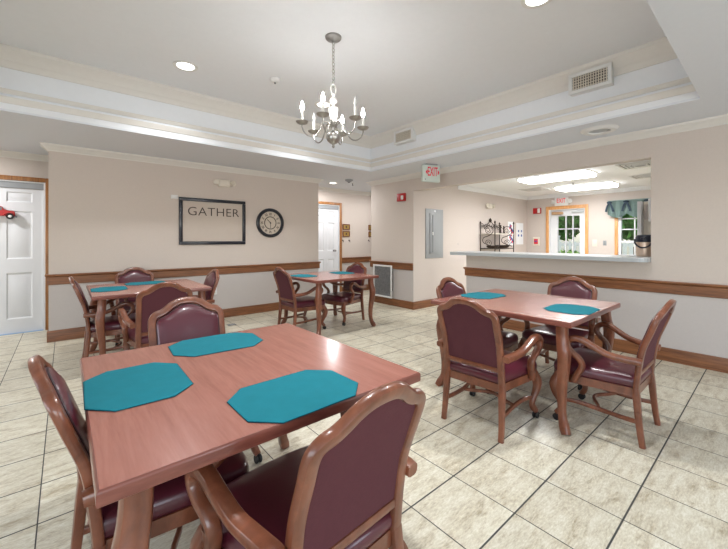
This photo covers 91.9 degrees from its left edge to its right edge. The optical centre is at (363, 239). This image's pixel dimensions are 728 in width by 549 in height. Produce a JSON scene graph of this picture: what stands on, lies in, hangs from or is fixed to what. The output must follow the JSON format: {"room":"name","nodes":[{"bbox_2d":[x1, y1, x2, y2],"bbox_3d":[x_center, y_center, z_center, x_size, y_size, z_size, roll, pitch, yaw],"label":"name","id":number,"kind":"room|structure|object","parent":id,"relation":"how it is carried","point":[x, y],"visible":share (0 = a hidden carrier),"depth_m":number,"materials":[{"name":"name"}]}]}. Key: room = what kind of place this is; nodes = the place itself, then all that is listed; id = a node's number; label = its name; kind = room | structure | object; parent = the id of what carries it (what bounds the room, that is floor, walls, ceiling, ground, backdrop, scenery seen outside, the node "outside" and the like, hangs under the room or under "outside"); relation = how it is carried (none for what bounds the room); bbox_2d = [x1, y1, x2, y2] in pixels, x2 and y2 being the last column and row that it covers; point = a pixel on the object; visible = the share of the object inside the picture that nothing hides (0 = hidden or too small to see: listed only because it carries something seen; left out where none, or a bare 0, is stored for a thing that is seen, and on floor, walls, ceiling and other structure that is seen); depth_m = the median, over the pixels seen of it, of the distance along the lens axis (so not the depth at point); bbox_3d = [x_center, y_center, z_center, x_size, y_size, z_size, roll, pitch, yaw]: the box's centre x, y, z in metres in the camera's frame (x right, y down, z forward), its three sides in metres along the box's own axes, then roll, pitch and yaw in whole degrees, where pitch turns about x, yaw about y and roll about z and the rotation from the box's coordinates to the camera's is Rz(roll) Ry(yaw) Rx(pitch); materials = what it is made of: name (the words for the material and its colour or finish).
{"room":"care facility","nodes":[
{"label":"care facility","id":0,"kind":"room"},
{"bbox_2d":[49,151,317,330],"bbox_3d":[-2.488,0.050,5.795,4.027,2.500,0.130,0,0,-40],"label":"wall","id":1,"kind":"structure","parent":0,"point":[106,214],"depth_m":5.20,"materials":[{"name":"beige paint"}]},
{"bbox_2d":[47,302,278,342],"bbox_3d":[-2.483,1.229,5.788,4.059,0.142,0.146,0,0,-40],"label":"baseboard","id":2,"kind":"structure","parent":1,"relation":"attached to","point":[79,332],"depth_m":5.85,"materials":[{"name":"brown wood"}]},
{"bbox_2d":[40,142,323,183],"bbox_3d":[-2.462,-1.159,5.764,4.187,0.082,0.210,0,0,-40],"label":"trim","id":3,"kind":"structure","parent":1,"relation":"attached to","point":[48,147],"depth_m":5.25,"materials":[{"name":"beige paint"}]},
{"bbox_2d":[45,261,320,284],"bbox_3d":[-2.477,0.511,5.781,4.099,0.133,0.166,0,0,-40],"label":"trim","id":4,"kind":"structure","parent":1,"relation":"attached to","point":[52,279],"depth_m":5.43,"materials":[{"name":"brown wood"}]},
{"bbox_2d":[179,197,245,244],"bbox_3d":[-2.440,-0.283,5.730,1.038,0.734,0.029,0,0,-40],"label":"framed sign","id":5,"kind":"object","parent":1,"relation":"attached to","point":[202,221],"visible":1,"depth_m":5.70,"materials":[{"name":"beige paper"}]},
{"bbox_2d":[213,179,235,186],"bbox_3d":[-2.299,-0.925,5.803,0.365,0.116,0.101,0,0,-40],"label":"emergency light","id":6,"kind":"object","parent":1,"relation":"attached to","point":[221,183],"visible":1,"depth_m":5.80,"materials":[{"name":"beige plastic"}]},
{"bbox_2d":[256,208,283,237],"bbox_3d":[-1.687,-0.296,6.360,0.528,0.528,0.043,0,0,-40],"label":"wall clock","id":7,"kind":"object","parent":1,"relation":"attached to","point":[269,222],"visible":1,"depth_m":6.36,"materials":[{"name":"black paint"}]},
{"bbox_2d":[0,157,370,330],"bbox_3d":[-2.140,0.050,7.242,12.915,2.500,0.130,0,0,-40],"label":"wall","id":8,"kind":"structure","parent":0,"point":[356,209],"depth_m":8.63,"materials":[{"name":"beige paint"}]},
{"bbox_2d":[0,175,48,335],"bbox_3d":[-4.915,0.214,4.759,1.029,2.172,0.062,0,0,-40],"label":"door","id":9,"kind":"structure","parent":8,"relation":"in","point":[24,238],"depth_m":4.92,"materials":[{"name":"white paint"}]},
{"bbox_2d":[0,206,16,218],"bbox_3d":[-4.914,-0.361,4.724,0.367,0.177,0.077,0,0,-40],"label":"toy truck","id":10,"kind":"object","parent":9,"relation":"hanging from","point":[9,214],"visible":1,"depth_m":4.77,"materials":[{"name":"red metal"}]},
{"bbox_2d":[0,150,370,195],"bbox_3d":[-2.073,-1.159,7.162,12.915,0.082,0.080,0,0,-40],"label":"trim","id":11,"kind":"structure","parent":8,"relation":"attached to","point":[7,154],"depth_m":5.00,"materials":[{"name":"beige paint"}]},
{"bbox_2d":[318,201,341,293],"bbox_3d":[-0.873,0.214,8.175,0.883,2.172,0.088,0,0,-40],"label":"door","id":12,"kind":"structure","parent":8,"relation":"in","point":[329,220],"depth_m":8.28,"materials":[{"name":"white paint"}]},
{"bbox_2d":[343,224,349,229],"bbox_3d":[-0.431,-0.300,8.594,0.216,0.140,0.021,0,0,-40],"label":"picture","id":13,"kind":"object","parent":8,"relation":"attached to","point":[345,226],"visible":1,"depth_m":8.59,"materials":[{"name":"brown wood"}]},
{"bbox_2d":[343,231,349,236],"bbox_3d":[-0.431,-0.130,8.594,0.216,0.140,0.021,0,0,-40],"label":"picture","id":14,"kind":"object","parent":8,"relation":"attached to","point":[345,233],"visible":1,"depth_m":8.59,"materials":[{"name":"brown wood"}]},
{"bbox_2d":[342,256,370,262],"bbox_3d":[1.141,0.511,9.921,4.445,0.133,0.036,0,0,-40],"label":"trim","id":15,"kind":"structure","parent":8,"relation":"attached to","point":[347,259],"depth_m":8.77,"materials":[{"name":"brown wood"}]},
{"bbox_2d":[0,290,727,548],"bbox_3d":[1.055,1.350,3.481,13.115,0.100,10.540,0,0,-40],"label":"floor","id":16,"kind":"structure","parent":0,"point":[591,487],"depth_m":2.12,"materials":[{"name":"tile"}]},
{"bbox_2d":[69,276,135,357],"bbox_3d":[-2.784,0.843,3.836,0.668,0.920,0.664,0,0,-39],"label":"armchair","id":17,"kind":"object","parent":16,"relation":"on","point":[112,325],"visible":0.63,"depth_m":3.66,"materials":[{"name":"brown wood"}]},
{"bbox_2d":[108,267,153,345],"bbox_3d":[-2.971,0.843,4.625,0.664,0.920,0.668,0,0,-40],"label":"armchair","id":18,"kind":"object","parent":16,"relation":"on","point":[132,274],"visible":0.22,"depth_m":4.76,"materials":[{"name":"leather"}]},
{"bbox_2d":[27,355,248,548],"bbox_3d":[-0.840,0.843,1.362,0.668,0.920,0.664,0,0,-44],"label":"armchair","id":19,"kind":"object","parent":16,"relation":"on","point":[173,508],"visible":0.37,"depth_m":1.14,"materials":[{"name":"brown wood"}]},
{"bbox_2d":[86,279,211,354],"bbox_3d":[-2.488,0.927,4.056,1.080,0.775,1.075,0,0,-40],"label":"dining table","id":20,"kind":"object","parent":16,"relation":"on","point":[99,298],"visible":0.38,"depth_m":3.57,"materials":[{"name":"brown wood"}]},
{"bbox_2d":[90,286,127,291],"bbox_3d":[-2.758,0.537,3.811,0.319,0.006,0.427,0,0,-38],"label":"placemat","id":21,"kind":"object","parent":20,"relation":"on","point":[111,288],"visible":1,"depth_m":3.77,"materials":[{"name":"teal fabric"}]},
{"bbox_2d":[125,281,164,284],"bbox_3d":[-2.678,0.537,4.325,0.427,0.006,0.319,0,0,-42],"label":"placemat","id":22,"kind":"object","parent":20,"relation":"on","point":[147,282],"visible":0.89,"depth_m":4.27,"materials":[{"name":"teal fabric"}]},
{"bbox_2d":[118,282,192,350],"bbox_3d":[-1.974,0.843,3.417,0.664,0.920,0.668,0,0,-38],"label":"armchair","id":23,"kind":"object","parent":16,"relation":"on","point":[155,298],"visible":0.48,"depth_m":3.17,"materials":[{"name":"brown wood"}]},
{"bbox_2d":[148,296,261,463],"bbox_3d":[-0.987,0.843,2.105,0.664,0.920,0.668,0,0,-39],"label":"armchair","id":24,"kind":"object","parent":16,"relation":"on","point":[188,320],"visible":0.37,"depth_m":2.27,"materials":[{"name":"leather"}]},
{"bbox_2d":[193,269,219,303],"bbox_3d":[-2.176,0.843,4.397,0.668,0.920,0.664,0,0,-40],"label":"armchair","id":25,"kind":"object","parent":16,"relation":"on","point":[212,278],"visible":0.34,"depth_m":4.44,"materials":[{"name":"brown wood"}]},
{"bbox_2d":[79,323,420,548],"bbox_3d":[-0.531,0.927,1.514,1.050,0.775,1.115,0,0,-40],"label":"dining table","id":26,"kind":"object","parent":16,"relation":"on","point":[133,451],"visible":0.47,"depth_m":1.08,"materials":[{"name":"brown wood"}]},
{"bbox_2d":[83,362,193,411],"bbox_3d":[-0.846,0.537,1.317,0.319,0.006,0.427,0,0,-39],"label":"placemat","id":27,"kind":"object","parent":26,"relation":"on","point":[134,386],"visible":1,"depth_m":1.28,"materials":[{"name":"teal fabric"}]},
{"bbox_2d":[168,332,262,356],"bbox_3d":[-0.760,0.537,1.821,0.427,0.006,0.319,0,0,-36],"label":"placemat","id":28,"kind":"object","parent":26,"relation":"on","point":[196,347],"visible":1,"depth_m":1.79,"materials":[{"name":"teal fabric"}]},
{"bbox_2d":[227,370,357,423],"bbox_3d":[-0.237,0.537,1.240,0.427,0.006,0.319,0,0,-41],"label":"placemat","id":29,"kind":"object","parent":26,"relation":"on","point":[284,399],"visible":1,"depth_m":1.20,"materials":[{"name":"teal fabric"}]},
{"bbox_2d":[273,267,327,328],"bbox_3d":[-0.946,0.843,5.085,0.668,0.920,0.664,0,0,-42],"label":"armchair","id":30,"kind":"object","parent":16,"relation":"on","point":[289,300],"visible":0.87,"depth_m":4.95,"materials":[{"name":"brown wood"}]},
{"bbox_2d":[185,381,425,548],"bbox_3d":[-0.165,0.843,1.150,0.664,0.920,0.668,0,0,-44],"label":"armchair","id":31,"kind":"object","parent":16,"relation":"on","point":[344,489],"visible":0.98,"depth_m":1.00,"materials":[{"name":"leather"}]},
{"bbox_2d":[281,271,378,334],"bbox_3d":[-0.547,0.927,5.324,1.089,0.775,1.087,0,0,-40],"label":"dining table","id":32,"kind":"object","parent":16,"relation":"on","point":[324,276],"visible":0.69,"depth_m":5.11,"materials":[{"name":"brown wood"}]},
{"bbox_2d":[290,274,316,276],"bbox_3d":[-0.890,0.537,5.195,0.319,0.006,0.427,0,0,-41],"label":"placemat","id":33,"kind":"object","parent":32,"relation":"on","point":[297,275],"visible":0.98,"depth_m":5.20,"materials":[{"name":"teal fabric"}]},
{"bbox_2d":[329,271,353,273],"bbox_3d":[-0.356,0.537,5.655,0.319,0.006,0.427,0,0,-36],"label":"placemat","id":34,"kind":"object","parent":32,"relation":"on","point":[338,272],"visible":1,"depth_m":5.67,"materials":[{"name":"teal fabric"}]},
{"bbox_2d":[321,262,366,325],"bbox_3d":[-0.304,0.843,5.671,0.664,0.920,0.668,0,0,42],"label":"armchair","id":35,"kind":"object","parent":16,"relation":"on","point":[343,298],"visible":0.91,"depth_m":5.61,"materials":[{"name":"brown wood"}]},
{"bbox_2d":[436,277,520,393],"bbox_3d":[1.053,0.843,3.339,0.664,0.920,0.668,0,0,-41],"label":"armchair","id":36,"kind":"object","parent":16,"relation":"on","point":[448,286],"visible":0.3,"depth_m":3.41,"materials":[{"name":"leather"}]},
{"bbox_2d":[437,297,543,443],"bbox_3d":[0.879,0.843,2.551,0.668,0.920,0.664,0,0,-44],"label":"armchair","id":37,"kind":"object","parent":16,"relation":"on","point":[471,340],"visible":1,"depth_m":2.40,"materials":[{"name":"leather"}]},
{"bbox_2d":[480,218,514,251],"bbox_3d":[3.071,0.400,8.123,0.884,1.800,0.406,0,0,-40],"label":"rack","id":38,"kind":"object","parent":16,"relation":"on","point":[490,219],"visible":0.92,"depth_m":7.99,"materials":[{"name":"brown metal"}]},
{"bbox_2d":[481,233,513,234],"bbox_3d":[3.076,-0.122,8.118,0.840,0.020,0.362,0,0,-40],"label":"shelf","id":39,"kind":"object","parent":38,"relation":"attached to","point":[481,233],"depth_m":7.94,"materials":[{"name":"beige wood"}]},
{"bbox_2d":[481,248,513,248],"bbox_3d":[3.076,0.213,8.118,0.840,0.020,0.362,0,0,-40],"label":"shelf","id":40,"kind":"object","parent":38,"relation":"attached to","point":[481,248],"depth_m":7.90,"materials":[{"name":"brown metal"}]},
{"bbox_2d":[496,245,509,247],"bbox_3d":[3.247,0.169,8.256,0.350,0.068,0.350,0,0,-40],"label":"basket","id":41,"kind":"object","parent":38,"relation":"on","point":[500,246],"visible":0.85,"depth_m":8.13,"materials":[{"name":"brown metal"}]},
{"bbox_2d":[431,289,620,434],"bbox_3d":[1.386,0.927,3.064,1.100,0.775,1.144,0,0,-40],"label":"dining table","id":42,"kind":"object","parent":16,"relation":"on","point":[526,306],"visible":0.56,"depth_m":2.71,"materials":[{"name":"brown wood"}]},
{"bbox_2d":[461,292,505,298],"bbox_3d":[1.144,0.537,3.380,0.427,0.006,0.319,0,0,-37],"label":"placemat","id":43,"kind":"object","parent":42,"relation":"on","point":[477,295],"visible":1,"depth_m":3.36,"materials":[{"name":"teal fabric"}]},
{"bbox_2d":[543,304,600,314],"bbox_3d":[1.605,0.537,2.721,0.427,0.006,0.319,0,0,-42],"label":"placemat","id":44,"kind":"object","parent":42,"relation":"on","point":[573,309],"visible":1,"depth_m":2.69,"materials":[{"name":"teal fabric"}]},
{"bbox_2d":[519,277,600,389],"bbox_3d":[1.910,0.843,3.402,0.668,0.920,0.664,0,0,-41],"label":"armchair","id":45,"kind":"object","parent":16,"relation":"on","point":[574,287],"visible":0.45,"depth_m":3.42,"materials":[{"name":"leather"}]},
{"bbox_2d":[549,299,676,448],"bbox_3d":[1.762,0.843,2.490,0.664,0.920,0.668,0,0,-40],"label":"armchair","id":46,"kind":"object","parent":16,"relation":"on","point":[597,367],"visible":0.92,"depth_m":2.37,"materials":[{"name":"brown wood"}]},
{"bbox_2d":[637,201,650,234],"bbox_3d":[4.083,0.400,4.554,0.620,1.800,0.755,0,0,-40],"label":"tall cabinet","id":47,"kind":"object","parent":16,"relation":"on","point":[642,207],"visible":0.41,"depth_m":4.64,"materials":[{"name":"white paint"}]},
{"bbox_2d":[648,198,650,221],"bbox_3d":[3.770,-0.380,4.532,0.083,0.300,0.165,0,0,-40],"label":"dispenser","id":48,"kind":"object","parent":47,"relation":"attached to","point":[649,199],"visible":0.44,"depth_m":4.56,"materials":[{"name":"white plastic"}]},
{"bbox_2d":[0,0,727,191],"bbox_3d":[1.152,-1.540,3.367,13.115,0.680,10.240,0,0,-40],"label":"ceiling","id":49,"kind":"structure","parent":0,"point":[403,62],"depth_m":3.43,"materials":[{"name":"white paint"}]},
{"bbox_2d":[173,60,197,71],"bbox_3d":[-1.833,-1.777,3.615,0.236,0.006,0.236,0,0,-40],"label":"recessed light","id":50,"kind":"object","parent":49,"relation":"in","point":[182,65],"visible":1,"depth_m":3.61,"materials":[{"name":"white plastic"}]},
{"bbox_2d":[270,77,279,83],"bbox_3d":[-0.988,-1.754,3.909,0.110,0.052,0.110,0,0,-40],"label":"smoke detector","id":51,"kind":"object","parent":49,"relation":"attached to","point":[274,80],"visible":1,"depth_m":3.88,"materials":[{"name":"white plastic"}]},
{"bbox_2d":[315,101,331,107],"bbox_3d":[-0.535,-1.777,4.649,0.236,0.006,0.236,0,0,-40],"label":"recessed light","id":52,"kind":"object","parent":49,"relation":"in","point":[317,104],"visible":0.8,"depth_m":4.64,"materials":[{"name":"white glass"}]},
{"bbox_2d":[296,32,368,147],"bbox_3d":[-0.270,-1.292,3.097,0.607,0.976,0.647,0,0,-40],"label":"chandelier","id":53,"kind":"object","parent":49,"relation":"hanging from","point":[333,137],"visible":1,"depth_m":3.07,"materials":[{"name":"grey metal"}]},
{"bbox_2d":[0,37,677,148],"bbox_3d":[-0.421,-1.692,2.994,5.035,0.174,4.250,0,0,-40],"label":"trim","id":54,"kind":"structure","parent":49,"relation":"attached to","point":[658,51],"depth_m":3.99,"materials":[{"name":"beige paint"}]},
{"bbox_2d":[0,77,690,161],"bbox_3d":[-0.421,-1.385,2.994,5.035,0.042,4.250,0,0,-40],"label":"trim","id":55,"kind":"structure","parent":49,"relation":"attached to","point":[683,80],"depth_m":3.98,"materials":[{"name":"beige paint"}]},
{"bbox_2d":[0,84,695,166],"bbox_3d":[-0.421,-1.304,2.994,5.035,0.059,4.250,0,0,-40],"label":"trim","id":56,"kind":"structure","parent":49,"relation":"attached to","point":[689,88],"depth_m":3.97,"materials":[{"name":"beige paint"}]},
{"bbox_2d":[394,126,415,145],"bbox_3d":[0.646,-1.619,5.548,0.100,0.207,0.400,0,0,-40],"label":"ceiling vent","id":57,"kind":"object","parent":49,"relation":"in","point":[407,135],"visible":1,"depth_m":5.51,"materials":[{"name":"white plastic"}]},
{"bbox_2d":[421,164,439,182],"bbox_3d":[1.068,-1.057,5.631,0.316,0.284,0.080,0,0,-20],"label":"exit sign","id":58,"kind":"object","parent":49,"relation":"hanging from","point":[429,172],"visible":1,"depth_m":5.60,"materials":[{"name":"white plastic"}]},
{"bbox_2d":[520,0,551,8],"bbox_3d":[1.283,-1.777,2.596,0.236,0.006,0.236,0,0,-40],"label":"recessed light","id":59,"kind":"object","parent":49,"relation":"in","point":[528,4],"visible":1,"depth_m":2.65,"materials":[{"name":"white plastic"}]},
{"bbox_2d":[568,62,613,96],"bbox_3d":[2.312,-1.619,3.588,0.100,0.207,0.385,0,0,-40],"label":"ceiling vent","id":60,"kind":"object","parent":49,"relation":"in","point":[602,76],"visible":1,"depth_m":3.55,"materials":[{"name":"white plastic"}]},
{"bbox_2d":[580,124,619,135],"bbox_3d":[2.577,-1.189,3.856,0.360,0.022,0.360,0,0,-40],"label":"ceiling speaker","id":61,"kind":"object","parent":49,"relation":"attached to","point":[600,129],"visible":1,"depth_m":3.83,"materials":[{"name":"white plastic"}]},
{"bbox_2d":[589,129,609,132],"bbox_3d":[2.577,-1.197,3.856,0.202,0.004,0.202,0,0,-40],"label":"grille","id":62,"kind":"object","parent":61,"relation":"attached to","point":[596,130],"depth_m":3.87,"materials":[{"name":"white metal"}]},
{"bbox_2d":[413,186,526,301],"bbox_3d":[2.669,0.050,8.074,4.707,2.500,0.120,0,0,-40],"label":"wall","id":63,"kind":"structure","parent":0,"point":[460,233],"depth_m":7.40,"materials":[{"name":"beige paint"}]},
{"bbox_2d":[425,208,442,258],"bbox_3d":[1.386,-0.111,6.882,0.536,0.956,0.034,0,0,-40],"label":"electrical panel","id":64,"kind":"object","parent":63,"relation":"attached to","point":[433,217],"visible":1,"depth_m":6.86,"materials":[{"name":"grey metal"}]},
{"bbox_2d":[486,203,494,208],"bbox_3d":[2.946,-0.775,8.209,0.365,0.116,0.101,0,0,-40],"label":"emergency light","id":65,"kind":"object","parent":63,"relation":"attached to","point":[488,206],"visible":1,"depth_m":8.20,"materials":[{"name":"beige plastic"}]},
{"bbox_2d":[508,222,512,244],"bbox_3d":[3.739,-0.145,8.943,0.320,0.600,0.009,0,0,-40],"label":"poster","id":66,"kind":"object","parent":63,"relation":"attached to","point":[510,224],"visible":0.75,"depth_m":8.91,"materials":[{"name":"white paper"}]},
{"bbox_2d":[516,223,522,244],"bbox_3d":[4.090,-0.145,9.241,0.380,0.560,0.008,0,0,-40],"label":"notice","id":67,"kind":"object","parent":63,"relation":"attached to","point":[519,226],"visible":1,"depth_m":9.22,"materials":[{"name":"white paper"}]},
{"bbox_2d":[371,124,727,357],"bbox_3d":[3.031,0.050,4.110,0.130,2.500,8.740,0,0,-40],"label":"wall","id":68,"kind":"structure","parent":0,"point":[689,169],"depth_m":3.83,"materials":[{"name":"beige paint"}]},
{"bbox_2d":[373,264,392,298],"bbox_3d":[0.383,0.835,7.083,0.056,0.644,0.544,0,0,-40],"label":"air vent","id":69,"kind":"object","parent":68,"relation":"in","point":[383,285],"visible":0.84,"depth_m":7.04,"materials":[{"name":"white plastic"}]},
{"bbox_2d":[369,260,412,270],"bbox_3d":[0.555,0.511,6.996,0.166,0.133,1.207,0,0,-40],"label":"trim","id":70,"kind":"structure","parent":68,"relation":"attached to","point":[395,265],"depth_m":6.81,"materials":[{"name":"brown wood"}]},
{"bbox_2d":[397,193,405,201],"bbox_3d":[0.704,-0.800,6.700,0.061,0.150,0.210,0,0,-40],"label":"fire alarm","id":71,"kind":"object","parent":68,"relation":"attached to","point":[401,196],"visible":1,"depth_m":6.66,"materials":[{"name":"red plastic"}]},
{"bbox_2d":[374,296,437,309],"bbox_3d":[1.058,1.229,7.397,1.410,0.142,1.207,0,0,-40],"label":"baseboard","id":72,"kind":"structure","parent":68,"relation":"attached to","point":[394,302],"depth_m":6.74,"materials":[{"name":"brown wood"}]},
{"bbox_2d":[366,114,727,185],"bbox_3d":[2.974,-1.159,4.115,0.210,0.082,8.820,0,0,-40],"label":"trim","id":73,"kind":"structure","parent":68,"relation":"attached to","point":[719,120],"depth_m":4.30,"materials":[{"name":"beige paint"}]},
{"bbox_2d":[450,251,650,261],"bbox_3d":[2.437,0.225,4.916,0.640,0.049,2.522,0,0,-40],"label":"countertop","id":74,"kind":"structure","parent":68,"relation":"on","point":[594,257],"depth_m":4.50,"materials":[{"name":"grey laminate"}]},
{"bbox_2d":[634,235,650,256],"bbox_3d":[3.265,0.072,4.099,0.215,0.254,0.197,0,0,-40],"label":"airpot","id":75,"kind":"object","parent":74,"relation":"on","point":[642,242],"visible":0.8,"depth_m":4.05,"materials":[{"name":"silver metal"}]},
{"bbox_2d":[463,267,727,298],"bbox_3d":[3.750,0.511,3.236,0.166,0.133,6.476,0,0,-40],"label":"trim","id":76,"kind":"structure","parent":68,"relation":"attached to","point":[658,286],"depth_m":4.05,"materials":[{"name":"brown wood"}]},
{"bbox_2d":[502,318,727,372],"bbox_3d":[3.764,1.229,3.235,0.146,0.142,6.456,0,0,-40],"label":"baseboard","id":77,"kind":"structure","parent":68,"relation":"attached to","point":[709,362],"depth_m":3.72,"materials":[{"name":"brown wood"}]},
{"bbox_2d":[463,160,650,196],"bbox_3d":[4.170,-1.180,6.406,4.579,0.080,4.605,0,0,-40],"label":"ceiling","id":78,"kind":"structure","parent":0,"point":[614,173],"depth_m":7.06,"materials":[{"name":"paint"}]},
{"bbox_2d":[518,187,550,191],"bbox_3d":[3.880,-1.129,8.020,0.520,0.021,0.520,0,0,-40],"label":"ceiling vent","id":79,"kind":"object","parent":78,"relation":"in","point":[536,188],"visible":1,"depth_m":7.96,"materials":[{"name":"white plastic"}]},
{"bbox_2d":[516,169,598,183],"bbox_3d":[3.449,-1.109,6.335,0.580,0.062,1.190,0,0,-40],"label":"fluorescent light","id":80,"kind":"object","parent":78,"relation":"attached to","point":[580,174],"visible":1,"depth_m":6.16,"materials":[{"name":"white plastic"}]},
{"bbox_2d":[553,181,620,191],"bbox_3d":[4.708,-1.109,7.471,0.590,0.062,1.090,0,0,-40],"label":"fluorescent light","id":81,"kind":"object","parent":78,"relation":"attached to","point":[599,185],"visible":1,"depth_m":7.33,"materials":[{"name":"white plastic"}]},
{"bbox_2d":[615,160,650,169],"bbox_3d":[4.210,-1.129,5.362,0.520,0.021,0.520,0,0,-40],"label":"ceiling vent","id":82,"kind":"object","parent":78,"relation":"in","point":[642,164],"visible":0.71,"depth_m":5.36,"materials":[{"name":"white plastic"}]},
{"bbox_2d":[629,173,650,178],"bbox_3d":[5.088,-1.129,6.290,0.480,0.021,0.480,0,0,-40],"label":"ceiling vent","id":83,"kind":"object","parent":78,"relation":"in","point":[642,176],"visible":0.5,"depth_m":6.31,"materials":[{"name":"white plastic"}]},
{"bbox_2d":[527,190,650,254],"bbox_3d":[5.845,0.050,7.908,0.120,2.500,4.485,0,0,-40],"label":"wall","id":84,"kind":"structure","parent":0,"point":[601,226],"depth_m":8.32,"materials":[{"name":"beige paint"}]},
{"bbox_2d":[533,237,539,245],"bbox_3d":[4.548,0.055,9.303,0.049,0.220,0.170,0,0,-40],"label":"alarm pull station","id":85,"kind":"object","parent":84,"relation":"attached to","point":[536,240],"visible":1,"depth_m":9.28,"materials":[{"name":"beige plastic"}]},
{"bbox_2d":[533,208,540,213],"bbox_3d":[4.560,-0.750,9.280,0.061,0.150,0.200,0,0,-40],"label":"fire alarm","id":86,"kind":"object","parent":84,"relation":"attached to","point":[535,210],"visible":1,"depth_m":9.27,"materials":[{"name":"red plastic"}]},
{"bbox_2d":[458,185,650,199],"bbox_3d":[4.120,-1.099,6.387,4.479,0.082,4.400,0,0,-40],"label":"trim","id":87,"kind":"structure","parent":84,"relation":"attached to","point":[461,187],"depth_m":8.27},
{"bbox_2d":[551,197,571,205],"bbox_3d":[4.930,-0.945,8.807,0.110,0.210,0.500,0,0,-40],"label":"exit sign","id":88,"kind":"object","parent":84,"relation":"attached to","point":[561,201],"visible":1,"depth_m":8.80,"materials":[{"name":"white plastic"}]},
{"bbox_2d":[546,204,587,253],"bbox_3d":[5.074,0.230,8.793,0.150,2.140,0.969,0,0,-40],"label":"door","id":89,"kind":"structure","parent":84,"relation":"in","point":[552,213],"depth_m":8.82,"materials":[{"name":"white wood"}]},
{"bbox_2d":[592,240,596,245],"bbox_3d":[5.433,0.087,8.290,0.013,0.162,0.101,0,0,-40],"label":"wall switch","id":90,"kind":"object","parent":84,"relation":"attached to","point":[594,242],"visible":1,"depth_m":8.29,"materials":[{"name":"beige plastic"}]},
{"bbox_2d":[615,217,636,255],"bbox_3d":[6.025,-0.030,7.635,0.120,1.540,0.975,0,0,-40],"label":"window","id":91,"kind":"structure","parent":84,"relation":"in","point":[618,221],"depth_m":7.92,"materials":[{"name":"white wood"}]},
{"bbox_2d":[605,198,648,217],"bbox_3d":[5.889,-0.676,7.631,0.170,0.392,1.116,0,0,-40],"label":"window valance","id":92,"kind":"object","parent":84,"relation":"attached to","point":[616,208],"visible":0.64,"depth_m":7.79,"materials":[{"name":"green fabric"}]},
{"label":"outside","id":93,"kind":"structure","parent":0,"visible":0},
{"bbox_3d":[10.993,1.485,14.588,16.355,0.130,20.000,0,0,-40],"label":"ground","id":94,"kind":"structure","parent":93,"visible":0},
{"bbox_2d":[558,216,558,252],"bbox_3d":[5.531,0.070,10.171,0.180,2.700,0.180,0,0,-40],"label":"porch post","id":95,"kind":"object","parent":94,"relation":"on","point":[558,216],"visible":0.02,"depth_m":10.15,"materials":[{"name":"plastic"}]},
{"bbox_2d":[559,215,579,240],"bbox_3d":[7.150,-0.265,13.050,2.403,3.382,2.440,0,0,-40],"label":"tree","id":96,"kind":"object","parent":94,"relation":"on","point":[561,218],"visible":0.14,"depth_m":12.37,"materials":[{"name":"green plant"}]},
{"bbox_2d":[559,249,579,253],"bbox_3d":[6.233,0.796,10.726,1.212,1.037,1.167,0,0,-40],"label":"shrub","id":97,"kind":"object","parent":94,"relation":"on","point":[561,251],"visible":0.02,"depth_m":10.70,"materials":[{"name":"green plant"}]},
{"bbox_2d":[559,236,633,254],"bbox_3d":[7.466,0.650,10.673,0.150,1.540,9.140,0,0,-40],"label":"fence","id":98,"kind":"object","parent":94,"relation":"on","point":[569,244],"visible":0.02,"depth_m":11.30,"materials":[{"name":"white plastic"}]},
{"bbox_2d":[622,214,636,254],"bbox_3d":[8.852,-0.227,11.507,2.322,3.307,2.305,0,0,-40],"label":"tree","id":99,"kind":"object","parent":94,"relation":"on","point":[626,223],"visible":0.12,"depth_m":11.06,"materials":[{"name":"green plant"}]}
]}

